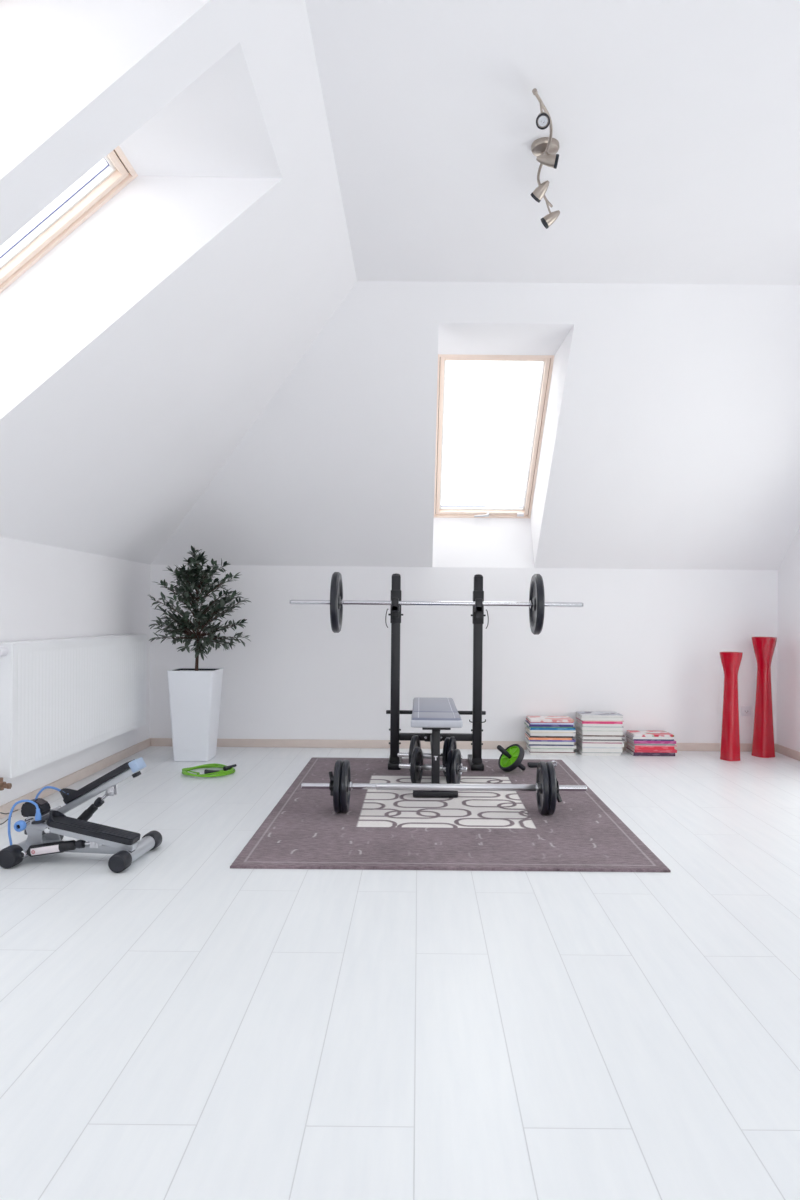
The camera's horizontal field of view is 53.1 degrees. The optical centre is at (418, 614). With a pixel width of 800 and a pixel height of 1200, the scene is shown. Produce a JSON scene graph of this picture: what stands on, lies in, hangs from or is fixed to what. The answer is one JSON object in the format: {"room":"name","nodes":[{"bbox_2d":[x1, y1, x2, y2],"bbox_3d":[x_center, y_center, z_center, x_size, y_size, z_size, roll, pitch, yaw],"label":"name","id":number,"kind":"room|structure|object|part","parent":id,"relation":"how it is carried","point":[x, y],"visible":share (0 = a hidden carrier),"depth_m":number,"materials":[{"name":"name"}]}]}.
{"room":"attic home gym","nodes":[
{"label":"attic home gym","id":0,"kind":"room"},
{"bbox_2d":[0,536,150,805],"bbox_3d":[-2.068,0.301,2.250,0.100,1.360,7.700,1,0,0],"label":"wall","id":1,"kind":"structure","parent":0,"point":[47,592],"depth_m":4.59,"materials":[{"name":"paint"}]},
{"bbox_2d":[0,634,146,790],"bbox_3d":[-1.960,0.474,4.668,0.116,0.685,1.951,1,0,0],"label":"radiator","id":2,"kind":"object","parent":1,"relation":"attached to","point":[60,698],"visible":1,"depth_m":4.32,"materials":[{"name":"metal"}]},
{"bbox_2d":[0,634,145,643],"bbox_3d":[-1.961,0.135,4.705,0.081,0.007,1.870,1,0,0],"label":"grille","id":3,"kind":"object","parent":2,"relation":"attached to","point":[108,638],"depth_m":4.62,"materials":[{"name":"metal"}]},
{"bbox_2d":[0,738,150,818],"bbox_3d":[-2.017,0.952,2.200,0.014,0.060,7.600,1,0,0],"label":"baseboard","id":4,"kind":"structure","parent":1,"relation":"attached to","point":[70,779],"depth_m":4.71,"materials":[{"name":"brown wood"}]},
{"bbox_2d":[0,746,799,1199],"bbox_3d":[0.328,1.063,2.200,5.105,0.120,8.000,1,0,0],"label":"floor","id":5,"kind":"structure","parent":0,"point":[179,1023],"depth_m":2.03,"materials":[{"name":"white laminate"}]},
{"bbox_2d":[0,757,161,872],"bbox_3d":[-1.495,0.789,3.272,0.782,0.394,0.360,1,0,5],"label":"mini stepper","id":6,"kind":"object","parent":5,"relation":"on","point":[45,827],"visible":1,"depth_m":3.19,"materials":[{"name":"silver metal"}]},
{"bbox_3d":[-1.700,0.856,3.152,0.395,0.255,0.060,1,0,5],"label":"pull cord","id":7,"kind":"part","parent":6,"relation":"part of","materials":[{"name":"blue plastic"}]},
{"bbox_3d":[-1.542,0.875,3.210,0.090,0.133,0.008,1,0,5],"label":"column plate","id":8,"kind":"part","parent":6,"relation":"part of","materials":[{"name":"silver metal"}]},
{"bbox_2d":[21,798,50,816],"bbox_3d":[-1.569,0.788,3.276,0.091,0.063,0.075,1,0,5],"label":"monitor","id":9,"kind":"object","parent":6,"relation":"on","point":[28,809],"depth_m":3.25,"materials":[{"name":"black plastic"}]},
{"bbox_3d":[-1.521,0.736,3.311,0.126,0.060,0.022,1,0,-28],"label":"pull cord","id":10,"kind":"part","parent":6,"relation":"part of","materials":[{"name":"blue plastic"}]},
{"bbox_3d":[-1.532,0.875,3.330,0.090,0.133,0.008,1,0,5],"label":"column plate","id":11,"kind":"part","parent":6,"relation":"part of","materials":[{"name":"silver metal"}]},
{"bbox_2d":[48,810,65,822],"bbox_3d":[-1.450,0.799,3.187,0.046,0.039,0.086,1,0,5],"label":"stepper pedal","id":12,"kind":"object","parent":6,"relation":"on","point":[55,816],"depth_m":3.18,"materials":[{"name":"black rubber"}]},
{"bbox_2d":[59,788,76,797],"bbox_3d":[-1.467,0.748,3.340,0.063,0.046,0.086,1,0,5],"label":"stepper pedal","id":13,"kind":"object","parent":6,"relation":"on","point":[65,792],"depth_m":3.32,"materials":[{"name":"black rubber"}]},
{"bbox_3d":[-1.339,0.906,3.168,0.038,0.036,0.034,1,0,5],"label":"adjuster knob","id":14,"kind":"part","parent":6,"relation":"part of","materials":[{"name":"black plastic"}]},
{"bbox_3d":[-1.334,0.872,3.177,0.434,0.109,0.048,1,0,5],"label":"pedal arm","id":15,"kind":"part","parent":6,"relation":"part of","materials":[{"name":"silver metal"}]},
{"bbox_3d":[-1.331,0.779,3.328,0.042,0.042,0.035,1,0,5],"label":"adjuster knob","id":16,"kind":"part","parent":6,"relation":"part of","materials":[{"name":"black plastic"}]},
{"bbox_3d":[-1.339,0.732,3.328,0.385,0.238,0.048,1,0,5],"label":"pedal arm","id":17,"kind":"part","parent":6,"relation":"part of","materials":[{"name":"silver metal"}]},
{"bbox_2d":[148,546,250,761],"bbox_3d":[-1.509,0.259,5.485,0.705,1.456,0.523,1,0,0],"label":"potted tree","id":18,"kind":"object","parent":5,"relation":"on","point":[194,693],"visible":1,"depth_m":5.39,"materials":[{"name":"green plant"}]},
{"bbox_3d":[-1.530,0.402,5.487,0.292,0.049,0.292,1,0,0],"label":"pot","id":19,"kind":"part","parent":18,"relation":"part of","materials":[{"name":"black rubber"}]},
{"bbox_3d":[-1.532,0.679,5.487,0.310,0.614,0.310,1,0,0],"label":"pot","id":20,"kind":"part","parent":18,"relation":"part of","materials":[{"name":"white ceramic"}]},
{"bbox_2d":[182,763,236,776],"bbox_3d":[-1.315,0.963,5.001,0.326,0.049,0.341,1,0,0],"label":"rope","id":21,"kind":"object","parent":5,"relation":"on","point":[227,770],"visible":1,"depth_m":4.96,"materials":[{"name":"green rubber"}]},
{"bbox_3d":[-1.284,0.973,4.963,0.092,0.030,0.030,1,0,-11],"label":"handle","id":22,"kind":"part","parent":21,"relation":"part of","materials":[{"name":"black plastic"}]},
{"bbox_3d":[-1.184,0.955,5.010,0.030,0.030,0.104,1,0,29],"label":"handle","id":23,"kind":"part","parent":21,"relation":"part of","materials":[{"name":"black plastic"}]},
{"bbox_2d":[230,757,670,871],"bbox_3d":[0.122,0.995,4.329,1.727,0.012,2.387,1,0,0],"label":"area rug","id":24,"kind":"object","parent":5,"relation":"on","point":[380,829],"visible":0.8,"depth_m":3.67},
{"bbox_2d":[397,735,461,776],"bbox_3d":[0.065,0.865,4.900,0.400,0.248,0.248,1,0,11],"label":"dumbbell","id":25,"kind":"object","parent":24,"relation":"on","point":[449,743],"visible":0.36,"depth_m":4.84,"materials":[{"name":"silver metal"}]},
{"bbox_3d":[-0.025,0.864,4.918,0.030,0.248,0.248,1,0,11],"label":"weight plate","id":26,"kind":"part","parent":25,"relation":"part of","materials":[{"name":"black plastic"}]},
{"bbox_3d":[0.173,0.866,4.879,0.026,0.236,0.236,1,0,11],"label":"weight plate","id":27,"kind":"part","parent":25,"relation":"part of","materials":[{"name":"black plastic"}]},
{"bbox_3d":[0.201,0.866,4.874,0.026,0.248,0.248,1,0,11],"label":"weight plate","id":28,"kind":"part","parent":25,"relation":"part of","materials":[{"name":"black plastic"}]},
{"bbox_2d":[399,747,467,783],"bbox_3d":[0.080,0.877,4.600,0.400,0.224,0.224,1,0,13],"label":"dumbbell","id":29,"kind":"object","parent":24,"relation":"on","point":[453,767],"visible":0.98,"depth_m":4.55,"materials":[{"name":"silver metal"}]},
{"bbox_3d":[-0.012,0.876,4.621,0.028,0.224,0.224,1,0,13],"label":"weight plate","id":30,"kind":"part","parent":29,"relation":"part of","materials":[{"name":"black plastic"}]},
{"bbox_3d":[0.185,0.878,4.576,0.026,0.212,0.212,1,0,13],"label":"weight plate","id":31,"kind":"part","parent":29,"relation":"part of","materials":[{"name":"black plastic"}]},
{"bbox_3d":[0.213,0.878,4.569,0.026,0.224,0.224,1,0,13],"label":"weight plate","id":32,"kind":"part","parent":29,"relation":"part of","materials":[{"name":"black plastic"}]},
{"bbox_2d":[385,573,488,797],"bbox_3d":[0.113,0.361,4.830,0.664,1.254,1.260,1,0,0],"label":"weight bench","id":33,"kind":"object","parent":24,"relation":"on","point":[434,714],"visible":1,"depth_m":5.13,"materials":[{"name":"black metal"}]},
{"bbox_3d":[0.091,0.787,4.360,0.044,0.365,0.046,1,0,0],"label":"leg","id":34,"kind":"part","parent":33,"relation":"part of","materials":[{"name":"black metal"}]},
{"bbox_2d":[289,572,583,634],"bbox_3d":[0.112,-0.074,5.070,1.862,0.386,0.386,1,0,0],"label":"barbell","id":35,"kind":"object","parent":33,"relation":"on","point":[537,604],"visible":1,"depth_m":5.06,"materials":[{"name":"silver metal"}]},
{"bbox_3d":[-0.521,-0.080,5.070,0.046,0.386,0.386,1,0,0],"label":"weight plate","id":36,"kind":"part","parent":35,"relation":"part of","materials":[{"name":"black plastic"}]},
{"bbox_3d":[0.745,-0.068,5.070,0.046,0.386,0.386,1,0,0],"label":"weight plate","id":37,"kind":"part","parent":35,"relation":"part of","materials":[{"name":"black plastic"}]},
{"bbox_3d":[0.093,0.600,4.335,0.150,0.015,0.210,1,0,0],"label":"seat plate","id":38,"kind":"part","parent":33,"relation":"part of","materials":[{"name":"metal"}]},
{"bbox_2d":[301,760,586,814],"bbox_3d":[0.125,0.859,3.995,1.424,0.260,0.260,1,0,0],"label":"barbell","id":39,"kind":"object","parent":24,"relation":"on","point":[547,788],"visible":1,"depth_m":3.98,"materials":[{"name":"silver metal"}]},
{"bbox_3d":[-0.401,0.854,3.995,0.031,0.260,0.260,1,0,0],"label":"weight plate","id":40,"kind":"part","parent":39,"relation":"part of","materials":[{"name":"black plastic"}]},
{"bbox_3d":[-0.367,0.855,3.995,0.031,0.260,0.260,1,0,0],"label":"weight plate","id":41,"kind":"part","parent":39,"relation":"part of","materials":[{"name":"black plastic"}]},
{"bbox_3d":[0.617,0.864,3.995,0.031,0.260,0.260,1,0,0],"label":"weight plate","id":42,"kind":"part","parent":39,"relation":"part of","materials":[{"name":"black plastic"}]},
{"bbox_3d":[0.651,0.864,3.995,0.031,0.260,0.260,1,0,0],"label":"weight plate","id":43,"kind":"part","parent":39,"relation":"part of","materials":[{"name":"black plastic"}]},
{"bbox_3d":[0.692,0.905,3.972,0.020,0.047,0.037,1,0,-34],"label":"collar lever","id":44,"kind":"part","parent":39,"relation":"part of","materials":[{"name":"silver metal"}]},
{"bbox_2d":[497,744,525,771],"bbox_3d":[0.584,0.904,5.060,0.172,0.175,0.178,1,0,14],"label":"wheel","id":45,"kind":"object","parent":24,"relation":"on","point":[511,757],"visible":1,"depth_m":5.03,"materials":[{"name":"green plastic"}]},
{"bbox_3d":[0.538,0.862,5.036,0.108,0.092,0.031,1,0,-27],"label":"handle","id":46,"kind":"part","parent":45,"relation":"part of","materials":[{"name":"black rubber"}]},
{"bbox_3d":[0.630,0.945,5.084,0.108,0.092,0.031,1,0,-27],"label":"handle","id":47,"kind":"part","parent":45,"relation":"part of","materials":[{"name":"black rubber"}]},
{"bbox_2d":[527,760,556,767],"bbox_3d":[0.809,0.974,5.239,0.190,0.041,0.075,1,0,0],"label":"hand gripper","id":48,"kind":"object","parent":24,"relation":"on","point":[529,764],"visible":0.64,"depth_m":5.22,"materials":[{"name":"black rubber"}]},
{"bbox_2d":[526,748,575,754],"bbox_3d":[0.964,1.000,5.859,0.328,0.018,0.212,1,0,0],"label":"magazine","id":49,"kind":"object","parent":5,"relation":"on","point":[526,748],"visible":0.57,"depth_m":5.75,"materials":[{"name":"paper"}]},
{"bbox_2d":[527,748,574,752],"bbox_3d":[0.961,0.988,5.859,0.322,0.006,0.214,1,0,1],"label":"magazine","id":50,"kind":"object","parent":49,"relation":"on","point":[527,748],"visible":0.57,"depth_m":5.75,"materials":[{"name":"paper"}]},
{"bbox_2d":[526,744,573,751],"bbox_3d":[0.957,0.975,5.859,0.314,0.020,0.217,1,0,0],"label":"magazine","id":51,"kind":"object","parent":50,"relation":"on","point":[527,746],"visible":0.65,"depth_m":5.75,"materials":[{"name":"paper"}]},
{"bbox_2d":[527,744,572,748],"bbox_3d":[0.962,0.962,5.868,0.317,0.006,0.219,1,0,1],"label":"magazine","id":52,"kind":"object","parent":51,"relation":"on","point":[527,744],"visible":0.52,"depth_m":5.76,"materials":[{"name":"paper"}]},
{"bbox_2d":[529,744,576,748],"bbox_3d":[0.969,0.950,5.862,0.330,0.017,0.216,1,0,1],"label":"magazine","id":53,"kind":"object","parent":52,"relation":"on","point":[574,746],"visible":0.42,"depth_m":5.76,"materials":[{"name":"paper"}]},
{"bbox_2d":[525,740,573,745],"bbox_3d":[0.952,0.937,5.865,0.323,0.010,0.222,1,0,0],"label":"magazine","id":54,"kind":"object","parent":53,"relation":"on","point":[525,740],"visible":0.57,"depth_m":5.75,"materials":[{"name":"paper"}]},
{"bbox_2d":[525,737,573,744],"bbox_3d":[0.954,0.922,5.864,0.326,0.020,0.219,1,0,0],"label":"magazine","id":55,"kind":"object","parent":54,"relation":"on","point":[526,739],"visible":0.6,"depth_m":5.76,"materials":[{"name":"paper"}]},
{"bbox_2d":[526,737,575,741],"bbox_3d":[0.962,0.906,5.862,0.331,0.012,0.212,1,0,1],"label":"magazine","id":56,"kind":"object","parent":55,"relation":"on","point":[572,740],"visible":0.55,"depth_m":5.76,"materials":[{"name":"paper"}]},
{"bbox_2d":[525,733,571,739],"bbox_3d":[0.945,0.892,5.859,0.311,0.016,0.212,1,0,0],"label":"magazine","id":57,"kind":"object","parent":56,"relation":"on","point":[526,735],"visible":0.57,"depth_m":5.75,"materials":[{"name":"paper"}]},
{"bbox_2d":[526,732,573,737],"bbox_3d":[0.953,0.878,5.863,0.317,0.012,0.211,1,0,0],"label":"magazine","id":58,"kind":"object","parent":57,"relation":"on","point":[529,736],"visible":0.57,"depth_m":5.76,"materials":[{"name":"paper"}]},
{"bbox_2d":[527,731,574,735],"bbox_3d":[0.966,0.860,5.865,0.325,0.024,0.215,1,0,0],"label":"magazine","id":59,"kind":"object","parent":58,"relation":"on","point":[573,733],"visible":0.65,"depth_m":5.76,"materials":[{"name":"paper"}]},
{"bbox_2d":[525,727,572,732],"bbox_3d":[0.951,0.844,5.868,0.319,0.007,0.222,1,0,0],"label":"magazine","id":60,"kind":"object","parent":59,"relation":"on","point":[525,727],"visible":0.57,"depth_m":5.76,"materials":[{"name":"paper"}]},
{"bbox_2d":[526,727,575,731],"bbox_3d":[0.964,0.835,5.864,0.328,0.012,0.216,1,0,0],"label":"magazine","id":61,"kind":"object","parent":60,"relation":"on","point":[526,727],"visible":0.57,"depth_m":5.76,"materials":[{"name":"paper"}]},
{"bbox_2d":[527,726,574,729],"bbox_3d":[0.963,0.820,5.863,0.322,0.017,0.216,1,0,0],"label":"magazine","id":62,"kind":"object","parent":61,"relation":"on","point":[573,728],"visible":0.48,"depth_m":5.76,"materials":[{"name":"paper"}]},
{"bbox_2d":[524,723,572,727],"bbox_3d":[0.949,0.808,5.867,0.321,0.007,0.222,1,0,-1],"label":"magazine","id":63,"kind":"object","parent":62,"relation":"on","point":[524,723],"visible":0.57,"depth_m":5.76,"materials":[{"name":"paper"}]},
{"bbox_2d":[525,720,572,726],"bbox_3d":[0.951,0.796,5.864,0.319,0.017,0.217,1,0,-1],"label":"magazine","id":64,"kind":"object","parent":63,"relation":"on","point":[526,721],"visible":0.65,"depth_m":5.75,"materials":[{"name":"paper"}]},
{"bbox_2d":[527,720,574,724],"bbox_3d":[0.961,0.782,5.861,0.316,0.012,0.216,1,0,0],"label":"magazine","id":65,"kind":"object","parent":64,"relation":"on","point":[573,723],"visible":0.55,"depth_m":5.75,"materials":[{"name":"paper"}]},
{"bbox_2d":[526,718,572,722],"bbox_3d":[0.952,0.773,5.861,0.312,0.005,0.215,1,0,0],"label":"magazine","id":66,"kind":"object","parent":65,"relation":"on","point":[526,718],"visible":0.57,"depth_m":5.75,"materials":[{"name":"paper"}]},
{"bbox_2d":[526,716,573,721],"bbox_3d":[0.958,0.762,5.869,0.312,0.017,0.222,1,0,-1],"label":"magazine","id":67,"kind":"object","parent":66,"relation":"on","point":[530,718],"visible":1,"depth_m":5.82,"materials":[{"name":"paper"}]},
{"bbox_2d":[575,749,620,755],"bbox_3d":[1.309,1.003,5.857,0.284,0.018,0.211,1,0,-1],"label":"magazine","id":68,"kind":"object","parent":5,"relation":"on","point":[577,750],"visible":0.57,"depth_m":5.75,"materials":[{"name":"paper"}]},
{"bbox_2d":[576,747,621,752],"bbox_3d":[1.316,0.991,5.863,0.288,0.006,0.214,1,0,0],"label":"magazine","id":69,"kind":"object","parent":68,"relation":"on","point":[576,747],"visible":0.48,"depth_m":5.76,"materials":[{"name":"paper"}]},
{"bbox_2d":[576,743,622,752],"bbox_3d":[1.320,0.974,5.864,0.291,0.028,0.220,1,0,0],"label":"magazine","id":70,"kind":"object","parent":69,"relation":"on","point":[577,745],"visible":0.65,"depth_m":5.76,"materials":[{"name":"paper"}]},
{"bbox_2d":[577,743,621,748],"bbox_3d":[1.318,0.954,5.860,0.283,0.012,0.211,1,0,0],"label":"magazine","id":71,"kind":"object","parent":70,"relation":"on","point":[577,743],"visible":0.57,"depth_m":5.75,"materials":[{"name":"paper"}]},
{"bbox_2d":[576,739,623,746],"bbox_3d":[1.326,0.936,5.864,0.302,0.024,0.222,1,0,0],"label":"magazine","id":72,"kind":"object","parent":71,"relation":"on","point":[577,740],"visible":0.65,"depth_m":5.76,"materials":[{"name":"paper"}]},
{"bbox_2d":[577,738,621,743],"bbox_3d":[1.319,0.920,5.861,0.285,0.007,0.216,1,0,1],"label":"magazine","id":73,"kind":"object","parent":72,"relation":"on","point":[577,738],"visible":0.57,"depth_m":5.75,"materials":[{"name":"paper"}]},
{"bbox_2d":[576,736,623,742],"bbox_3d":[1.324,0.911,5.869,0.296,0.013,0.220,1,0,0],"label":"magazine","id":74,"kind":"object","parent":73,"relation":"on","point":[580,739],"visible":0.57,"depth_m":5.76,"materials":[{"name":"paper"}]},
{"bbox_2d":[579,737,624,740],"bbox_3d":[1.331,0.901,5.862,0.299,0.007,0.211,1,0,-1],"label":"magazine","id":75,"kind":"object","parent":74,"relation":"on","point":[579,737],"visible":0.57,"depth_m":5.76,"materials":[{"name":"paper"}]},
{"bbox_2d":[576,732,621,739],"bbox_3d":[1.317,0.886,5.865,0.288,0.022,0.212,1,0,-1],"label":"magazine","id":76,"kind":"object","parent":75,"relation":"on","point":[577,733],"visible":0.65,"depth_m":5.76,"materials":[{"name":"paper"}]},
{"bbox_2d":[578,732,624,736],"bbox_3d":[1.330,0.871,5.861,0.300,0.009,0.213,1,0,0],"label":"magazine","id":77,"kind":"object","parent":76,"relation":"on","point":[578,732],"visible":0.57,"depth_m":5.75,"materials":[{"name":"paper"}]},
{"bbox_2d":[577,728,622,735],"bbox_3d":[1.323,0.851,5.863,0.293,0.030,0.211,1,0,0],"label":"magazine","id":78,"kind":"object","parent":77,"relation":"on","point":[578,729],"visible":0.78,"depth_m":5.76,"materials":[{"name":"paper"}]},
{"bbox_2d":[577,727,615,730],"bbox_3d":[1.319,0.833,5.861,0.285,0.006,0.211,1,0,-1],"label":"magazine","id":79,"kind":"object","parent":78,"relation":"on","point":[577,727],"visible":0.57,"depth_m":5.76,"materials":[{"name":"paper"}]},
{"bbox_2d":[576,724,621,730],"bbox_3d":[1.316,0.820,5.862,0.288,0.020,0.216,1,0,0],"label":"magazine","id":80,"kind":"object","parent":79,"relation":"on","point":[577,725],"visible":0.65,"depth_m":5.76,"materials":[{"name":"paper"}]},
{"bbox_2d":[576,722,622,727],"bbox_3d":[1.323,0.806,5.864,0.300,0.008,0.211,1,0,0],"label":"magazine","id":81,"kind":"object","parent":80,"relation":"on","point":[576,722],"visible":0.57,"depth_m":5.76,"materials":[{"name":"paper"}]},
{"bbox_2d":[577,721,621,726],"bbox_3d":[1.319,0.793,5.862,0.284,0.018,0.214,1,0,0],"label":"magazine","id":82,"kind":"object","parent":81,"relation":"on","point":[581,724],"visible":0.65,"depth_m":5.76,"materials":[{"name":"paper"}]},
{"bbox_2d":[576,718,622,723],"bbox_3d":[1.317,0.775,5.864,0.291,0.017,0.218,1,0,-1],"label":"magazine","id":83,"kind":"object","parent":82,"relation":"on","point":[577,719],"visible":0.57,"depth_m":5.76,"materials":[{"name":"paper"}]},
{"bbox_2d":[592,721,623,721],"bbox_3d":[1.328,0.764,5.867,0.290,0.006,0.221,1,0,-1],"label":"magazine","id":84,"kind":"object","parent":83,"relation":"on","point":[592,721],"visible":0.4,"depth_m":5.76,"materials":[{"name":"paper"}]},
{"bbox_2d":[576,714,622,720],"bbox_3d":[1.319,0.748,5.863,0.299,0.026,0.213,1,0,0],"label":"magazine","id":85,"kind":"object","parent":84,"relation":"on","point":[577,715],"visible":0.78,"depth_m":5.76,"materials":[{"name":"paper"}]},
{"bbox_2d":[576,712,622,716],"bbox_3d":[1.320,0.728,5.861,0.298,0.014,0.212,1,0,-1],"label":"magazine","id":86,"kind":"object","parent":85,"relation":"on","point":[582,714],"visible":1,"depth_m":5.80,"materials":[{"name":"paper"}]},
{"bbox_2d":[626,747,674,755],"bbox_3d":[1.693,1.002,5.864,0.301,0.026,0.216,1,0,0],"label":"magazine","id":87,"kind":"object","parent":5,"relation":"on","point":[628,750],"visible":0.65,"depth_m":5.76,"materials":[{"name":"paper"}]},
{"bbox_2d":[627,745,676,752],"bbox_3d":[1.704,0.980,5.864,0.305,0.020,0.222,1,0,1],"label":"magazine","id":88,"kind":"object","parent":87,"relation":"on","point":[629,747],"visible":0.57,"depth_m":5.75,"materials":[{"name":"paper"}]},
{"bbox_2d":[627,742,673,749],"bbox_3d":[1.695,0.958,5.863,0.286,0.024,0.216,1,0,0],"label":"magazine","id":89,"kind":"object","parent":88,"relation":"on","point":[628,743],"visible":0.65,"depth_m":5.75,"materials":[{"name":"paper"}]},
{"bbox_2d":[627,741,676,746],"bbox_3d":[1.704,0.942,5.862,0.303,0.007,0.214,1,0,0],"label":"magazine","id":90,"kind":"object","parent":89,"relation":"on","point":[627,741],"visible":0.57,"depth_m":5.76,"materials":[{"name":"paper"}]},
{"bbox_2d":[627,740,674,745],"bbox_3d":[1.697,0.932,5.866,0.293,0.012,0.221,1,0,0],"label":"magazine","id":91,"kind":"object","parent":90,"relation":"on","point":[627,740],"visible":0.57,"depth_m":5.76,"materials":[{"name":"paper"}]},
{"bbox_2d":[626,737,675,743],"bbox_3d":[1.698,0.916,5.863,0.305,0.020,0.212,1,0,-1],"label":"magazine","id":92,"kind":"object","parent":91,"relation":"on","point":[627,738],"visible":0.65,"depth_m":5.76,"materials":[{"name":"paper"}]},
{"bbox_2d":[626,735,673,740],"bbox_3d":[1.690,0.900,5.863,0.292,0.012,0.211,1,0,0],"label":"magazine","id":93,"kind":"object","parent":92,"relation":"on","point":[626,735],"visible":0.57,"depth_m":5.76,"materials":[{"name":"paper"}]},
{"bbox_2d":[626,732,672,739],"bbox_3d":[1.683,0.885,5.858,0.287,0.018,0.212,1,0,1],"label":"magazine","id":94,"kind":"object","parent":93,"relation":"on","point":[627,734],"visible":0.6,"depth_m":5.75,"materials":[{"name":"paper"}]},
{"bbox_2d":[627,730,673,736],"bbox_3d":[1.692,0.869,5.862,0.287,0.014,0.217,1,0,0],"label":"magazine","id":95,"kind":"object","parent":94,"relation":"on","point":[635,733],"visible":1,"depth_m":5.82,"materials":[{"name":"paper"}]},
{"bbox_2d":[720,652,742,760],"bbox_3d":[2.197,0.641,5.640,0.140,0.758,0.140,1,0,42],"label":"floor vase","id":96,"kind":"object","parent":5,"relation":"on","point":[731,661],"visible":1,"depth_m":5.60,"materials":[{"name":"red ceramic"}]},
{"bbox_2d":[751,637,776,757],"bbox_3d":[2.500,0.591,5.800,0.160,0.863,0.160,1,0,38],"label":"floor vase","id":97,"kind":"object","parent":5,"relation":"on","point":[763,746],"visible":1,"depth_m":5.75,"materials":[{"name":"red ceramic"}]},
{"bbox_2d":[0,0,799,569],"bbox_3d":[0.295,-1.081,2.252,4.808,1.447,7.703,1,0,0],"label":"ceiling","id":98,"kind":"structure","parent":0,"point":[139,352],"depth_m":4.39,"materials":[{"name":"paint"}]},
{"bbox_2d":[0,146,137,292],"bbox_3d":[-1.627,-1.258,2.671,1.134,1.009,0.726,1,0,0],"label":"window","id":99,"kind":"structure","parent":98,"relation":"attached to","point":[99,185],"depth_m":2.98,"materials":[{"name":"brown wood"}]},
{"bbox_2d":[434,354,553,517],"bbox_3d":[0.483,-1.238,5.623,0.764,1.009,1.134,1,0,0],"label":"window","id":100,"kind":"structure","parent":98,"relation":"attached to","point":[440,511],"depth_m":5.59,"materials":[{"name":"brown wood"}]},
{"bbox_3d":[0.477,-0.760,6.075,0.115,0.029,0.029,1,-41,0],"label":"handle","id":101,"kind":"part","parent":100,"relation":"part of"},
{"bbox_2d":[149,565,777,743],"bbox_3d":[0.335,0.323,6.050,5.105,1.360,0.100,1,0,0],"label":"wall","id":102,"kind":"structure","parent":0,"point":[644,646],"depth_m":6.00,"materials":[{"name":"paint"}]},
{"bbox_2d":[151,738,751,751],"bbox_3d":[0.329,0.973,5.993,4.677,0.060,0.014,1,0,0],"label":"baseboard","id":103,"kind":"structure","parent":102,"relation":"attached to","point":[301,743],"depth_m":5.99,"materials":[{"name":"brown wood"}]},
{"bbox_2d":[741,706,750,715],"bbox_3d":[2.452,0.720,5.990,0.072,0.072,0.019,1,0,0],"label":"wall socket","id":104,"kind":"object","parent":102,"relation":"attached to","point":[745,710],"visible":1,"depth_m":5.99,"materials":[{"name":"white plastic"}]},
{"bbox_2d":[305,0,799,284],"bbox_3d":[1.286,-1.855,1.368,3.242,0.120,5.937,1,0,0],"label":"ceiling","id":105,"kind":"structure","parent":0,"point":[676,123],"depth_m":3.00,"materials":[{"name":"paint"}]},
{"bbox_2d":[530,88,559,228],"bbox_3d":[0.472,-1.717,3.027,0.118,0.171,0.772,1,0,11],"label":"ceiling spotlight","id":106,"kind":"object","parent":105,"relation":"attached to","point":[545,149],"visible":1,"depth_m":3.03,"materials":[{"name":"silver metal"}]},
{"bbox_3d":[0.385,-1.739,2.659,0.016,0.016,0.012,1,0,24],"label":"rail","id":107,"kind":"part","parent":106,"relation":"part of","materials":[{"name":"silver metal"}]},
{"bbox_3d":[0.418,-1.666,2.698,0.039,0.028,0.028,1,0,0],"label":"bulb","id":108,"kind":"part","parent":106,"relation":"part of","materials":[{"name":"white glass"}]},
{"bbox_3d":[0.475,-1.738,3.032,0.062,0.011,0.759,1,0,10],"label":"rail","id":109,"kind":"part","parent":106,"relation":"part of","materials":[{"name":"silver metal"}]},
{"bbox_2d":[777,527,799,751],"bbox_3d":[2.793,-0.378,2.200,0.200,2.807,7.600,1,0,0],"label":"wall","id":110,"kind":"structure","parent":0,"point":[788,637],"depth_m":5.80,"materials":[{"name":"paint"}]},
{"bbox_2d":[775,744,799,760],"bbox_3d":[2.674,0.994,2.200,0.014,0.060,7.600,1,0,0],"label":"baseboard","id":111,"kind":"structure","parent":110,"relation":"attached to","point":[780,749],"depth_m":5.79,"materials":[{"name":"brown wood"}]}
]}

